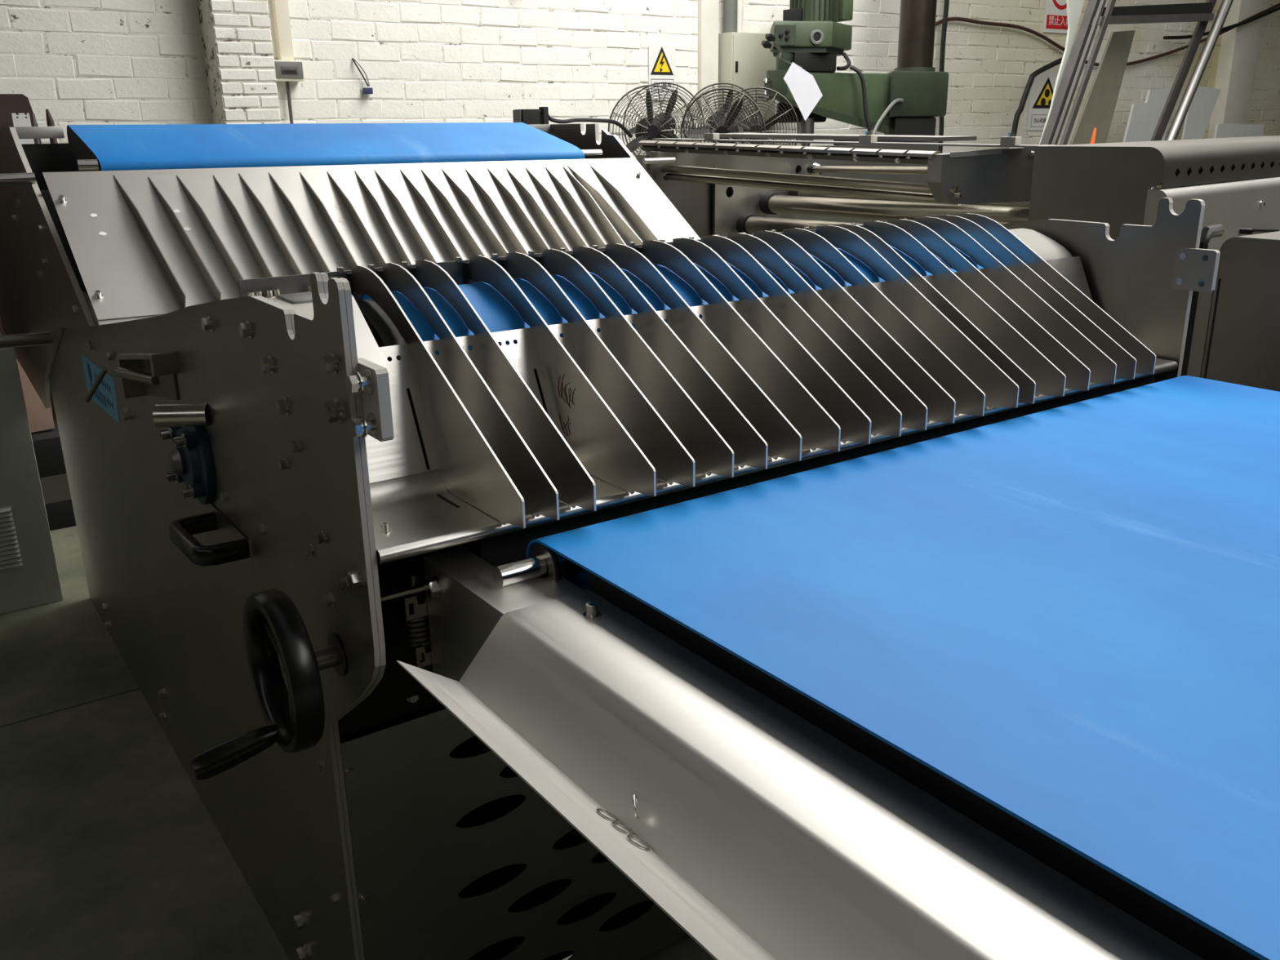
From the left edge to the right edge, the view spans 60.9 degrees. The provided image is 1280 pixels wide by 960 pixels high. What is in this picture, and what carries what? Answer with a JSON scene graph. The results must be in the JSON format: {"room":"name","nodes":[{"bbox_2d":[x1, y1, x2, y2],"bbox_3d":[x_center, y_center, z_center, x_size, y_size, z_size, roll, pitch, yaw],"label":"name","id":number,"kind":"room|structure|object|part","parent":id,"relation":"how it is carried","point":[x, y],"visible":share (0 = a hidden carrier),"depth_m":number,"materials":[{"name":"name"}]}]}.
{"room":"industrial hall","nodes":[
{"label":"industrial hall","id":0,"kind":"room"},
{"bbox_2d":[0,525,715,959],"bbox_3d":[4.107,0.770,2.126,20.000,0.200,14.200,-13,22,-33],"label":"floor","id":1,"kind":"structure","parent":0,"point":[109,850],"depth_m":2.24,"materials":[{"name":"grey concrete"}]},
{"bbox_2d":[11,113,34,144],"bbox_3d":[-2.111,-0.578,3.931,0.065,1.418,0.005,-13,22,-33],"label":"bracket","id":2,"kind":"object","parent":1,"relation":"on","point":[21,121],"visible":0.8,"depth_m":3.72,"materials":[{"name":"silver metal"}]},
{"bbox_2d":[0,93,56,418],"bbox_3d":[-2.813,-0.478,3.556,1.722,1.482,0.020,-13,22,-33],"label":"board","id":3,"kind":"object","parent":1,"relation":"on","point":[10,104],"visible":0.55,"depth_m":3.77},
{"bbox_2d":[0,332,62,613],"bbox_3d":[-2.082,0.008,3.171,0.552,0.775,0.362,-13,22,-33],"label":"base cabinet","id":4,"kind":"object","parent":1,"relation":"on","point":[29,575],"visible":0.98,"depth_m":3.18,"materials":[{"name":"grey metal"}]},
{"bbox_2d":[0,506,26,573],"bbox_3d":[-1.933,0.193,3.121,0.272,0.194,0.003,-13,22,-33],"label":"vent","id":5,"kind":"object","parent":4,"relation":"attached to","point":[12,526],"depth_m":3.18,"materials":[{"name":"grey metal"}]},
{"bbox_2d":[31,114,39,143],"bbox_3d":[-2.075,-0.586,3.958,0.007,1.415,0.010,-13,22,-33],"label":"post","id":6,"kind":"object","parent":1,"relation":"on","point":[33,115],"visible":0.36,"depth_m":3.74,"materials":[{"name":"grey metal"}]},
{"bbox_2d":[45,109,57,143],"bbox_3d":[-2.071,-0.624,4.046,0.024,1.432,0.024,-13,22,-33],"label":"rod","id":7,"kind":"object","parent":1,"relation":"on","point":[50,122],"visible":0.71,"depth_m":3.83,"materials":[{"name":"metal"}]},
{"bbox_2d":[44,499,75,530],"bbox_3d":[-2.287,0.100,3.986,0.430,0.100,0.400,-13,22,-33],"label":"timber beam","id":8,"kind":"structure","parent":1,"relation":"on","point":[60,514],"depth_m":3.90,"materials":[{"name":"black wood"}]},
{"bbox_2d":[40,472,71,504],"bbox_3d":[-2.289,0.005,3.955,0.430,0.100,0.400,-13,22,-33],"label":"timber beam","id":9,"kind":"structure","parent":8,"relation":"on","point":[55,488],"depth_m":3.86,"materials":[{"name":"wood"}]},
{"bbox_2d":[31,417,66,477],"bbox_3d":[-2.290,-0.107,3.918,0.430,0.135,0.400,-13,22,-33],"label":"timber beam","id":10,"kind":"structure","parent":9,"relation":"on","point":[46,443],"depth_m":3.83,"materials":[{"name":"black wood"}]},
{"bbox_2d":[16,358,54,432],"bbox_3d":[-2.188,-0.306,3.816,0.202,0.304,0.020,-13,22,-33],"label":"wood board","id":11,"kind":"object","parent":10,"relation":"on","point":[40,418],"visible":0.27,"depth_m":3.85,"materials":[{"name":"brown wood"}]},
{"bbox_2d":[512,106,632,137],"bbox_3d":[-0.338,-0.968,5.027,0.755,1.430,0.300,-13,22,-33],"label":"sensor box","id":12,"kind":"object","parent":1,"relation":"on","point":[540,116],"visible":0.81,"depth_m":4.70,"materials":[{"name":"grey plastic"}]},
{"bbox_3d":[-0.412,-1.266,4.814,0.025,0.730,0.040,-13,22,-33],"label":"post","id":13,"kind":"part","parent":12,"relation":"part of","materials":[{"name":"black plastic"}]},
{"bbox_2d":[0,197,1220,959],"bbox_3d":[-0.451,-0.029,2.507,1.875,1.214,2.523,-13,22,-33],"label":"machine","id":14,"kind":"object","parent":1,"relation":"on","point":[262,482],"visible":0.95,"depth_m":1.53,"materials":[{"name":"metal"}]},
{"bbox_2d":[90,372,113,409],"bbox_3d":[-1.174,-0.196,2.367,0.001,0.066,0.261,-13,22,-33],"label":"print","id":15,"kind":"object","parent":14,"relation":"attached to","point":[103,397],"depth_m":2.35},
{"bbox_3d":[-0.636,0.087,1.594,0.072,0.034,0.187,-13,22,-33],"label":"pull handle","id":16,"kind":"part","parent":14,"relation":"part of","materials":[{"name":"black plastic"}]},
{"bbox_3d":[-0.983,0.084,2.185,0.006,1.212,2.442,-13,22,-33],"label":"plate","id":17,"kind":"part","parent":14,"relation":"part of","materials":[{"name":"metal"}]},
{"bbox_3d":[-0.978,0.083,2.190,0.006,1.212,2.442,-13,22,-33],"label":"plate","id":18,"kind":"part","parent":14,"relation":"part of","materials":[{"name":"metal"}]},
{"bbox_2d":[266,297,313,315],"bbox_3d":[-0.400,-0.210,1.317,0.098,0.003,0.218,-13,22,-33],"label":"bracket","id":19,"kind":"object","parent":14,"relation":"attached to","point":[293,304],"depth_m":1.32,"materials":[{"name":"metal"}]},
{"bbox_2d":[0,122,700,408],"bbox_3d":[-1.104,-0.676,3.327,1.980,0.791,2.090,-13,22,-33],"label":"conveyor","id":20,"kind":"object","parent":14,"relation":"attached to","point":[145,221],"visible":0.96,"depth_m":2.74,"materials":[{"name":"metal"}]},
{"bbox_3d":[-1.512,-0.660,2.408,0.308,0.030,0.026,-13,22,-33],"label":"tie rod","id":21,"kind":"part","parent":20,"relation":"part of","materials":[{"name":"metal"}]},
{"bbox_3d":[-1.696,-0.561,3.012,0.012,0.786,1.955,-13,22,-33],"label":"plate","id":22,"kind":"part","parent":20,"relation":"part of","materials":[{"name":"metal"}]},
{"bbox_3d":[-0.986,-0.813,3.300,1.556,0.425,0.010,-13,22,-33],"label":"panel","id":23,"kind":"part","parent":20,"relation":"part of","materials":[{"name":"metal"}]},
{"bbox_3d":[-0.752,-0.666,3.000,1.556,0.325,0.010,-13,22,-33],"label":"under panel","id":24,"kind":"part","parent":20,"relation":"part of","materials":[{"name":"grey metal"}]},
{"bbox_3d":[-0.144,-0.751,3.506,0.013,0.756,1.200,-13,22,-33],"label":"plate","id":25,"kind":"part","parent":20,"relation":"part of","materials":[{"name":"metal"}]},
{"bbox_3d":[0.057,-0.942,3.209,0.110,0.015,0.015,-13,22,-33],"label":"tie rod","id":26,"kind":"part","parent":20,"relation":"part of","materials":[{"name":"metal"}]},
{"bbox_2d":[363,368,374,394],"bbox_3d":[-0.264,-0.096,1.060,0.002,0.025,0.025,-13,22,-33],"label":"washer","id":27,"kind":"object","parent":14,"relation":"in","point":[368,374],"depth_m":1.05,"materials":[{"name":"metal"}]},
{"bbox_2d":[367,412,378,437],"bbox_3d":[-0.264,-0.054,1.074,0.002,0.025,0.025,-13,22,-33],"label":"washer","id":28,"kind":"object","parent":14,"relation":"in","point":[372,417],"depth_m":1.07,"materials":[{"name":"metal"}]},
{"bbox_3d":[0.232,0.159,1.816,1.534,0.056,0.015,-13,22,-33],"label":"cross rail","id":29,"kind":"part","parent":14,"relation":"part of","materials":[{"name":"black metal"}]},
{"bbox_3d":[0.273,0.025,1.708,1.534,0.245,0.005,-13,22,-33],"label":"panel","id":30,"kind":"part","parent":14,"relation":"part of","materials":[{"name":"metal"}]},
{"bbox_3d":[-0.265,0.164,1.299,0.012,0.110,0.011,-13,22,-33],"label":"spring rod","id":31,"kind":"part","parent":14,"relation":"part of","materials":[{"name":"metal"}]},
{"bbox_3d":[0.200,0.393,1.946,1.534,0.700,0.010,-13,22,-33],"label":"panel","id":32,"kind":"part","parent":14,"relation":"part of","materials":[{"name":"grey metal"}]},
{"bbox_3d":[0.247,0.469,1.902,1.534,0.582,0.003,-13,22,-33],"label":"panel","id":33,"kind":"part","parent":14,"relation":"part of","materials":[{"name":"grey metal"}]},
{"bbox_3d":[0.623,-0.067,2.575,0.012,1.212,1.272,-13,22,-33],"label":"plate","id":34,"kind":"part","parent":14,"relation":"part of","materials":[{"name":"metal"}]},
{"bbox_2d":[608,84,694,159],"bbox_3d":[0.039,-1.362,6.019,0.431,1.551,0.374,-13,22,-33],"label":"fan","id":35,"kind":"object","parent":1,"relation":"on","point":[648,128],"visible":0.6,"depth_m":5.78,"materials":[{"name":"black metal"}]},
{"bbox_3d":[-0.036,-1.791,5.817,0.149,0.111,0.056,-3,18,-7],"label":"blade","id":36,"kind":"part","parent":35,"relation":"part of","materials":[{"name":"metal"}]},
{"bbox_3d":[0.052,-1.879,5.867,0.150,0.150,0.160,-4,18,-9],"label":"motor","id":37,"kind":"part","parent":35,"relation":"part of","materials":[{"name":"black metal"}]},
{"bbox_3d":[0.050,-1.978,5.771,0.014,0.168,0.073,8,20,26],"label":"blade","id":38,"kind":"part","parent":35,"relation":"part of","materials":[{"name":"black metal"}]},
{"bbox_3d":[0.171,-1.820,5.842,0.159,0.089,0.056,-3,18,-7],"label":"blade","id":39,"kind":"part","parent":35,"relation":"part of","materials":[{"name":"metal"}]},
{"bbox_2d":[623,81,704,155],"bbox_3d":[0.132,-1.643,6.810,0.422,1.593,0.395,-13,22,-33],"label":"fan","id":40,"kind":"object","parent":1,"relation":"on","point":[655,83],"visible":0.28,"depth_m":6.57,"materials":[{"name":"black metal"}]},
{"bbox_3d":[0.143,-2.175,6.670,0.150,0.150,0.160,-1,18,-1],"label":"motor","id":41,"kind":"part","parent":40,"relation":"part of","materials":[{"name":"black metal"}]},
{"bbox_3d":[0.187,-2.271,6.577,0.090,0.170,0.049,-13,22,-33],"label":"blade","id":42,"kind":"part","parent":40,"relation":"part of","materials":[{"name":"black metal"}]},
{"bbox_3d":[0.224,-2.062,6.643,0.128,0.149,0.054,3,18,11],"label":"blade","id":43,"kind":"part","parent":40,"relation":"part of","materials":[{"name":"black metal"}]},
{"bbox_2d":[682,82,760,144],"bbox_3d":[0.461,-1.548,6.531,0.403,1.575,0.381,-13,22,-33],"label":"fan","id":44,"kind":"object","parent":1,"relation":"on","point":[726,83],"visible":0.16,"depth_m":6.26,"materials":[{"name":"black metal"}]},
{"bbox_3d":[0.363,-2.035,6.326,0.163,0.064,0.057,-2,18,-2],"label":"blade","id":45,"kind":"part","parent":44,"relation":"part of","materials":[{"name":"black metal"}]},
{"bbox_3d":[0.474,-2.085,6.380,0.150,0.150,0.160,-2,18,-3],"label":"motor","id":46,"kind":"part","parent":44,"relation":"part of","materials":[{"name":"metal"}]},
{"bbox_3d":[0.507,-2.178,6.291,0.077,0.162,0.038,-13,22,-33],"label":"blade","id":47,"kind":"part","parent":44,"relation":"part of","materials":[{"name":"black metal"}]},
{"bbox_2d":[680,87,765,144],"bbox_3d":[0.425,-1.238,5.673,0.390,1.520,0.387,-13,22,-33],"label":"fan","id":48,"kind":"object","parent":1,"relation":"on","point":[722,125],"visible":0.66,"depth_m":5.43,"materials":[{"name":"black metal"}]},
{"bbox_3d":[0.305,-1.747,5.482,0.151,0.044,0.057,2,18,8],"label":"blade","id":49,"kind":"part","parent":48,"relation":"part of","materials":[{"name":"metal"}]},
{"bbox_3d":[0.424,-1.763,5.524,0.150,0.150,0.160,2,18,8],"label":"motor","id":50,"kind":"part","parent":48,"relation":"part of","materials":[{"name":"metal"}]},
{"bbox_3d":[0.466,-1.834,5.431,0.097,0.140,0.050,-4,18,-8],"label":"blade","id":51,"kind":"part","parent":48,"relation":"part of","materials":[{"name":"black metal"}]},
{"bbox_2d":[717,31,776,145],"bbox_3d":[0.729,-2.037,7.476,0.390,1.912,0.157,-13,22,-33],"label":"tall cabinet","id":52,"kind":"object","parent":1,"relation":"on","point":[744,62],"visible":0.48,"depth_m":7.16,"materials":[{"name":"beige metal"}]},
{"bbox_2d":[716,86,799,146],"bbox_3d":[0.660,-1.456,6.295,0.404,1.542,0.401,-13,22,-33],"label":"fan","id":53,"kind":"object","parent":1,"relation":"on","point":[780,116],"visible":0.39,"depth_m":6.05,"materials":[{"name":"black metal"}]},
{"bbox_3d":[0.546,-2.011,6.099,0.156,0.097,0.056,1,18,6],"label":"blade","id":54,"kind":"part","parent":53,"relation":"part of","materials":[{"name":"black metal"}]},
{"bbox_3d":[0.661,-1.974,6.159,0.150,0.150,0.160,2,18,8],"label":"motor","id":55,"kind":"part","parent":53,"relation":"part of","materials":[{"name":"silver metal"}]},
{"bbox_3d":[0.755,-2.011,6.070,0.153,0.104,0.056,1,18,6],"label":"blade","id":56,"kind":"part","parent":53,"relation":"part of","materials":[{"name":"black metal"}]},
{"bbox_2d":[396,375,1279,959],"bbox_3d":[0.825,0.581,1.050,1.584,0.920,1.799,-13,22,-33],"label":"conveyor","id":57,"kind":"object","parent":1,"relation":"on","point":[1009,689],"visible":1,"depth_m":0.91,"materials":[{"name":"rubber"}]},
{"bbox_3d":[0.310,0.377,0.604,0.098,0.160,1.799,-13,22,-33],"label":"frame","id":58,"kind":"part","parent":57,"relation":"part of","materials":[{"name":"metal"}]},
{"bbox_3d":[0.401,0.389,0.573,0.010,0.154,1.640,-13,22,-33],"label":"rail","id":59,"kind":"part","parent":57,"relation":"part of","materials":[{"name":"black metal"}]},
{"bbox_2d":[595,808,618,822],"bbox_3d":[-0.026,0.266,0.862,0.017,0.012,0.020,-13,22,-33],"label":"ring","id":60,"kind":"object","parent":57,"relation":"in","point":[597,809],"visible":1,"depth_m":0.86,"materials":[{"name":"metal"}]},
{"bbox_2d":[611,821,635,835],"bbox_3d":[-0.013,0.271,0.846,0.017,0.012,0.020,-13,22,-33],"label":"ring","id":61,"kind":"object","parent":57,"relation":"in","point":[613,823],"visible":1,"depth_m":0.84,"materials":[{"name":"metal"}]},
{"bbox_2d":[632,793,639,819],"bbox_3d":[-0.003,0.256,0.854,0.006,0.020,0.020,0,18,3],"label":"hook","id":62,"kind":"object","parent":57,"relation":"in","point":[634,796],"visible":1,"depth_m":0.85,"materials":[{"name":"metal"}]},
{"bbox_2d":[626,835,650,850],"bbox_3d":[-0.001,0.276,0.828,0.017,0.012,0.020,-13,22,-33],"label":"ring","id":63,"kind":"object","parent":57,"relation":"in","point":[647,848],"visible":1,"depth_m":0.83,"materials":[{"name":"metal"}]},
{"bbox_2d":[756,0,948,146],"bbox_3d":[1.371,-2.561,6.975,2.178,3.200,0.850,-13,22,-33],"label":"drill","id":64,"kind":"object","parent":1,"relation":"on","point":[907,100],"visible":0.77,"depth_m":6.82,"materials":[{"name":"green metal"}]},
{"bbox_3d":[0.714,-2.460,6.143,0.062,0.043,0.044,-13,22,-33],"label":"lever knob","id":65,"kind":"part","parent":64,"relation":"part of","materials":[{"name":"black plastic"}]},
{"bbox_3d":[0.737,-2.505,6.158,0.062,0.043,0.044,-13,22,-33],"label":"lever knob","id":66,"kind":"part","parent":64,"relation":"part of","materials":[{"name":"black plastic"}]},
{"bbox_3d":[0.864,-2.644,6.464,0.130,0.110,0.006,-5,19,-12],"label":"control panel","id":67,"kind":"part","parent":64,"relation":"part of","materials":[{"name":"green metal"}]},
{"bbox_3d":[0.846,-2.479,6.347,0.048,0.145,0.353,12,22,34],"label":"lever","id":68,"kind":"part","parent":64,"relation":"part of","materials":[{"name":"grey metal"}]},
{"bbox_2d":[783,62,822,120],"bbox_3d":[0.956,-2.256,6.323,0.333,0.322,0.020,-15,23,-36],"label":"paper sheets","id":69,"kind":"object","parent":64,"relation":"hanging from","point":[802,85],"visible":1,"depth_m":6.31,"materials":[{"name":"white paper"}]},
{"bbox_3d":[1.076,-2.982,6.708,0.260,0.325,0.260,-13,22,-33],"label":"motor","id":70,"kind":"part","parent":64,"relation":"part of","materials":[{"name":"green metal"}]},
{"bbox_3d":[1.198,-2.410,6.933,1.281,0.339,0.290,-13,22,-33],"label":"arm","id":71,"kind":"part","parent":64,"relation":"part of","materials":[{"name":"green metal"}]},
{"bbox_3d":[1.224,-2.270,6.784,0.982,0.230,0.038,-13,22,-33],"label":"arm rail","id":72,"kind":"part","parent":64,"relation":"part of","materials":[{"name":"green metal"}]},
{"bbox_2d":[937,0,949,153],"bbox_3d":[2.323,-2.686,8.442,0.088,2.500,0.036,-13,22,-33],"label":"power cable","id":73,"kind":"object","parent":1,"relation":"on","point":[946,4],"visible":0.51,"depth_m":8.22,"materials":[{"name":"black rubber"}]},
{"bbox_2d":[635,129,1279,251],"bbox_3d":[1.186,-0.537,3.796,1.727,1.331,1.985,-13,22,-33],"label":"conveyor","id":74,"kind":"object","parent":1,"relation":"on","point":[722,189],"visible":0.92,"depth_m":2.99,"materials":[{"name":"grey metal"}]},
{"bbox_3d":[0.149,-0.692,4.046,0.360,0.900,0.020,-16,23,-39],"label":"dark panel","id":75,"kind":"part","parent":74,"relation":"part of","materials":[{"name":"metal"}]},
{"bbox_3d":[0.241,-1.157,3.662,0.030,0.022,0.044,-16,23,-39],"label":"rail post","id":76,"kind":"part","parent":74,"relation":"part of","materials":[{"name":"metal"}]},
{"bbox_3d":[0.762,-0.893,4.553,1.260,0.950,0.010,-16,23,-39],"label":"panel","id":77,"kind":"part","parent":74,"relation":"part of","materials":[{"name":"grey metal"}]},
{"bbox_3d":[0.409,-1.023,3.397,0.026,0.054,1.216,-16,23,-39],"label":"guard rail","id":78,"kind":"part","parent":74,"relation":"part of","materials":[{"name":"metal"}]},
{"bbox_3d":[0.684,-0.863,4.450,1.720,0.960,0.012,-16,23,-39],"label":"plate","id":79,"kind":"part","parent":74,"relation":"part of","materials":[{"name":"grey metal"}]},
{"bbox_3d":[0.476,-0.927,3.390,0.039,0.090,1.193,-16,23,-39],"label":"rail","id":80,"kind":"part","parent":74,"relation":"part of","materials":[{"name":"metal"}]},
{"bbox_3d":[0.635,-1.130,3.582,0.200,0.025,0.950,-16,23,-39],"label":"plate","id":81,"kind":"part","parent":74,"relation":"part of","materials":[{"name":"grey metal"}]},
{"bbox_3d":[0.573,-1.036,3.336,0.080,0.024,1.515,-16,23,-39],"label":"plate","id":82,"kind":"part","parent":74,"relation":"part of","materials":[{"name":"grey metal"}]},
{"bbox_3d":[0.671,-1.002,3.198,0.030,0.022,0.044,-16,23,-39],"label":"rail post","id":83,"kind":"part","parent":74,"relation":"part of","materials":[{"name":"metal"}]},
{"bbox_3d":[0.952,-0.829,2.952,0.333,0.152,0.030,1,18,6],"label":"bracket plate","id":84,"kind":"part","parent":74,"relation":"part of","materials":[{"name":"grey metal"}]},
{"bbox_3d":[0.977,-0.893,2.866,0.030,0.022,0.044,-16,23,-39],"label":"rail post","id":85,"kind":"part","parent":74,"relation":"part of","materials":[{"name":"metal"}]},
{"bbox_2d":[1028,146,1165,239],"bbox_3d":[1.109,-0.430,2.740,0.004,0.785,0.330,-16,23,-39],"label":"hood","id":86,"kind":"object","parent":74,"relation":"attached to","point":[1112,185],"depth_m":2.64,"materials":[{"name":"grey metal"}]},
{"bbox_2d":[1046,135,1279,165],"bbox_3d":[1.668,-0.944,3.092,1.496,0.042,0.330,-16,23,-39],"label":"hood","id":87,"kind":"object","parent":74,"relation":"attached to","point":[1250,150],"depth_m":2.68,"materials":[{"name":"grey metal"}]},
{"bbox_2d":[1143,175,1279,251],"bbox_3d":[1.739,-0.402,3.100,1.412,0.890,0.049,-16,23,-39],"label":"hood","id":88,"kind":"object","parent":74,"relation":"attached to","point":[1244,205],"depth_m":2.75,"materials":[{"name":"metal"}]},
{"bbox_2d":[1158,160,1279,185],"bbox_3d":[1.747,-0.887,3.017,1.496,0.075,0.005,-16,23,-39],"label":"hood","id":89,"kind":"object","parent":74,"relation":"attached to","point":[1221,172],"depth_m":2.81,"materials":[{"name":"grey metal"}]},
{"bbox_2d":[1161,156,1279,187],"bbox_3d":[1.777,-0.863,2.989,1.488,0.050,0.158,-13,22,-33],"label":"hood","id":90,"kind":"object","parent":74,"relation":"attached to","point":[1180,171],"depth_m":2.72,"materials":[{"name":"grey metal"}]},
{"bbox_3d":[1.638,-0.656,2.872,0.196,0.030,0.031,-16,23,-39],"label":"grab handle","id":91,"kind":"part","parent":74,"relation":"part of","materials":[{"name":"black plastic"}]},
{"bbox_2d":[1008,57,1062,147],"bbox_3d":[3.318,-2.615,9.187,0.828,1.878,0.044,-13,22,-33],"label":"pipe","id":92,"kind":"object","parent":1,"relation":"on","point":[1015,126],"visible":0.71,"depth_m":8.89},
{"bbox_2d":[1039,0,1084,145],"bbox_3d":[2.623,-2.345,7.061,0.970,2.700,0.015,-13,22,-33],"label":"sheet","id":93,"kind":"object","parent":1,"relation":"on","point":[1074,7],"visible":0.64,"depth_m":7.01,"materials":[{"name":"white plastic"}]},
{"bbox_2d":[1089,128,1097,143],"bbox_3d":[2.916,-1.639,7.158,0.039,1.291,0.030,-13,22,-33],"label":"rod","id":94,"kind":"object","parent":1,"relation":"on","point":[1094,134],"visible":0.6,"depth_m":6.97,"materials":[{"name":"plastic"}]},
{"bbox_2d":[1069,30,1135,144],"bbox_3d":[2.983,-2.080,7.491,1.046,1.921,0.020,-13,22,-33],"label":"panel","id":95,"kind":"object","parent":1,"relation":"on","point":[1099,108],"visible":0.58,"depth_m":7.43,"materials":[{"name":"beige metal"}]},
{"bbox_2d":[1040,0,1233,189],"bbox_3d":[3.296,-2.452,7.359,2.624,2.732,0.184,-13,22,-33],"label":"steel frame","id":96,"kind":"object","parent":1,"relation":"on","point":[1095,13],"visible":0.62,"depth_m":7.13,"materials":[{"name":"paint"}]},
{"bbox_2d":[1123,87,1171,142],"bbox_3d":[4.317,-2.591,9.511,0.959,1.600,0.020,-13,22,-33],"label":"board","id":97,"kind":"object","parent":1,"relation":"on","point":[1144,117],"visible":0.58,"depth_m":9.36,"materials":[{"name":"white"}]},
{"bbox_2d":[1181,86,1220,139],"bbox_3d":[5.015,-2.783,10.056,0.867,1.607,0.020,-13,22,-33],"label":"board","id":98,"kind":"object","parent":1,"relation":"on","point":[1201,108],"visible":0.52,"depth_m":9.94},
{"bbox_2d":[1180,223,1279,391],"bbox_3d":[1.706,0.178,1.870,0.578,1.153,1.460,-13,22,-33],"label":"base cabinet","id":99,"kind":"object","parent":1,"relation":"on","point":[1233,336],"visible":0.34,"depth_m":2.07,"materials":[{"name":"grey metal"}]},
{"bbox_3d":[1.109,0.087,2.310,0.040,1.030,0.040,-13,22,-33],"label":"frame","id":100,"kind":"part","parent":99,"relation":"part of","materials":[{"name":"grey metal"}]},
{"bbox_3d":[1.093,-0.439,2.098,0.059,0.103,0.035,-7,19,-19],"label":"grab handle","id":101,"kind":"part","parent":99,"relation":"part of","materials":[{"name":"black plastic"}]},
{"bbox_2d":[1213,124,1264,137],"bbox_3d":[5.631,-2.727,10.375,1.000,1.285,0.020,-13,22,-33],"label":"board","id":102,"kind":"object","parent":1,"relation":"on","point":[1222,131],"visible":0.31,"depth_m":10.16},
{"bbox_2d":[0,0,1279,188],"bbox_3d":[0.041,-3.231,6.834,20.000,4.600,0.207,-13,22,-33],"label":"wall","id":103,"kind":"structure","parent":0,"point":[83,62],"depth_m":6.32,"materials":[{"name":"brick"}]},
{"bbox_2d":[196,0,280,124],"bbox_3d":[-2.002,-2.675,5.221,0.275,4.600,0.240,-13,22,-33],"label":"pillar","id":104,"kind":"structure","parent":103,"relation":"attached to","point":[237,37],"depth_m":5.33,"materials":[{"name":"brick"}]},
{"bbox_2d":[271,0,293,60],"bbox_3d":[-1.850,-3.503,5.187,0.070,2.808,0.059,-13,22,-33],"label":"duct","id":105,"kind":"object","parent":103,"relation":"attached to","point":[280,8],"visible":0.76,"depth_m":5.55,"materials":[{"name":"beige metal"}]},
{"bbox_2d":[274,59,304,81],"bbox_3d":[-1.824,-2.110,5.611,0.155,0.100,0.113,-13,22,-33],"label":"box","id":106,"kind":"object","parent":103,"relation":"attached to","point":[285,70],"visible":0.9,"depth_m":5.57,"materials":[{"name":"grey plastic"}]},
{"bbox_2d":[285,81,293,124],"bbox_3d":[-1.817,-1.309,5.884,0.018,1.588,0.017,-13,22,-33],"label":"conduit","id":107,"kind":"object","parent":103,"relation":"attached to","point":[287,86],"visible":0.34,"depth_m":5.66,"materials":[{"name":"metal"}]},
{"bbox_2d":[351,57,373,93],"bbox_3d":[-1.497,-2.180,5.871,0.086,0.183,0.046,-13,22,-33],"label":"hanging wire","id":108,"kind":"object","parent":103,"relation":"hanging from","point":[365,90],"visible":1,"depth_m":5.88,"materials":[{"name":"grey plastic"}]},
{"bbox_2d":[648,44,675,100],"bbox_3d":[0.142,-2.607,6.964,0.210,0.330,0.006,-13,22,-33],"label":"warning sign","id":109,"kind":"object","parent":103,"relation":"attached to","point":[661,58],"visible":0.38,"depth_m":6.95,"materials":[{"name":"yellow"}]},
{"bbox_2d":[697,0,718,142],"bbox_3d":[0.438,-3.279,6.960,0.145,4.600,0.045,-13,22,-33],"label":"trim","id":110,"kind":"structure","parent":103,"relation":"attached to","point":[708,10],"depth_m":7.09,"materials":[{"name":"white paint"}]},
{"bbox_2d":[723,0,742,32],"bbox_3d":[0.601,-4.163,6.743,0.160,2.588,0.094,-13,22,-33],"label":"pipe","id":111,"kind":"object","parent":103,"relation":"attached to","point":[732,9],"visible":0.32,"depth_m":7.07,"materials":[{"name":"grey plastic"}]},
{"bbox_2d":[1026,71,1057,130],"bbox_3d":[3.423,-3.203,9.203,0.415,0.460,0.006,-13,22,-33],"label":"warning sign","id":112,"kind":"object","parent":103,"relation":"attached to","point":[1042,90],"visible":0.71,"depth_m":9.17,"materials":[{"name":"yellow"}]},
{"bbox_3d":[3.428,-3.055,9.251,0.320,0.100,0.001,-13,22,-33],"label":"caption frame","id":113,"kind":"part","parent":112,"relation":"part of","materials":[{"name":"grey plastic"}]},
{"bbox_2d":[1042,0,1067,33],"bbox_3d":[3.495,-3.983,9.010,0.420,0.520,0.006,-13,22,-33],"label":"prohibition sign","id":114,"kind":"object","parent":103,"relation":"attached to","point":[1055,20],"visible":0.8,"depth_m":9.02,"materials":[{"name":"white plastic"}]},
{"bbox_2d":[935,3,1279,66],"bbox_3d":[4.182,-3.934,9.463,5.114,0.640,0.133,-12,21,-31],"label":"cable","id":115,"kind":"object","parent":103,"relation":"attached to","point":[949,19],"visible":0.69,"depth_m":8.98,"materials":[{"name":"brown rubber"}]},
{"bbox_2d":[1163,6,1279,39],"bbox_3d":[5.670,-4.386,10.290,2.208,0.460,0.102,-12,21,-30],"label":"cable","id":116,"kind":"object","parent":103,"relation":"attached to","point":[1183,37],"visible":0.84,"depth_m":10.22,"materials":[{"name":"black rubber"}]},
{"bbox_2d":[1207,0,1265,138],"bbox_3d":[5.836,-4.515,10.501,0.450,4.600,0.140,-13,22,-33],"label":"trim","id":117,"kind":"structure","parent":103,"relation":"attached to","point":[1238,50],"depth_m":10.57,"materials":[{"name":"white paint"}]}
]}

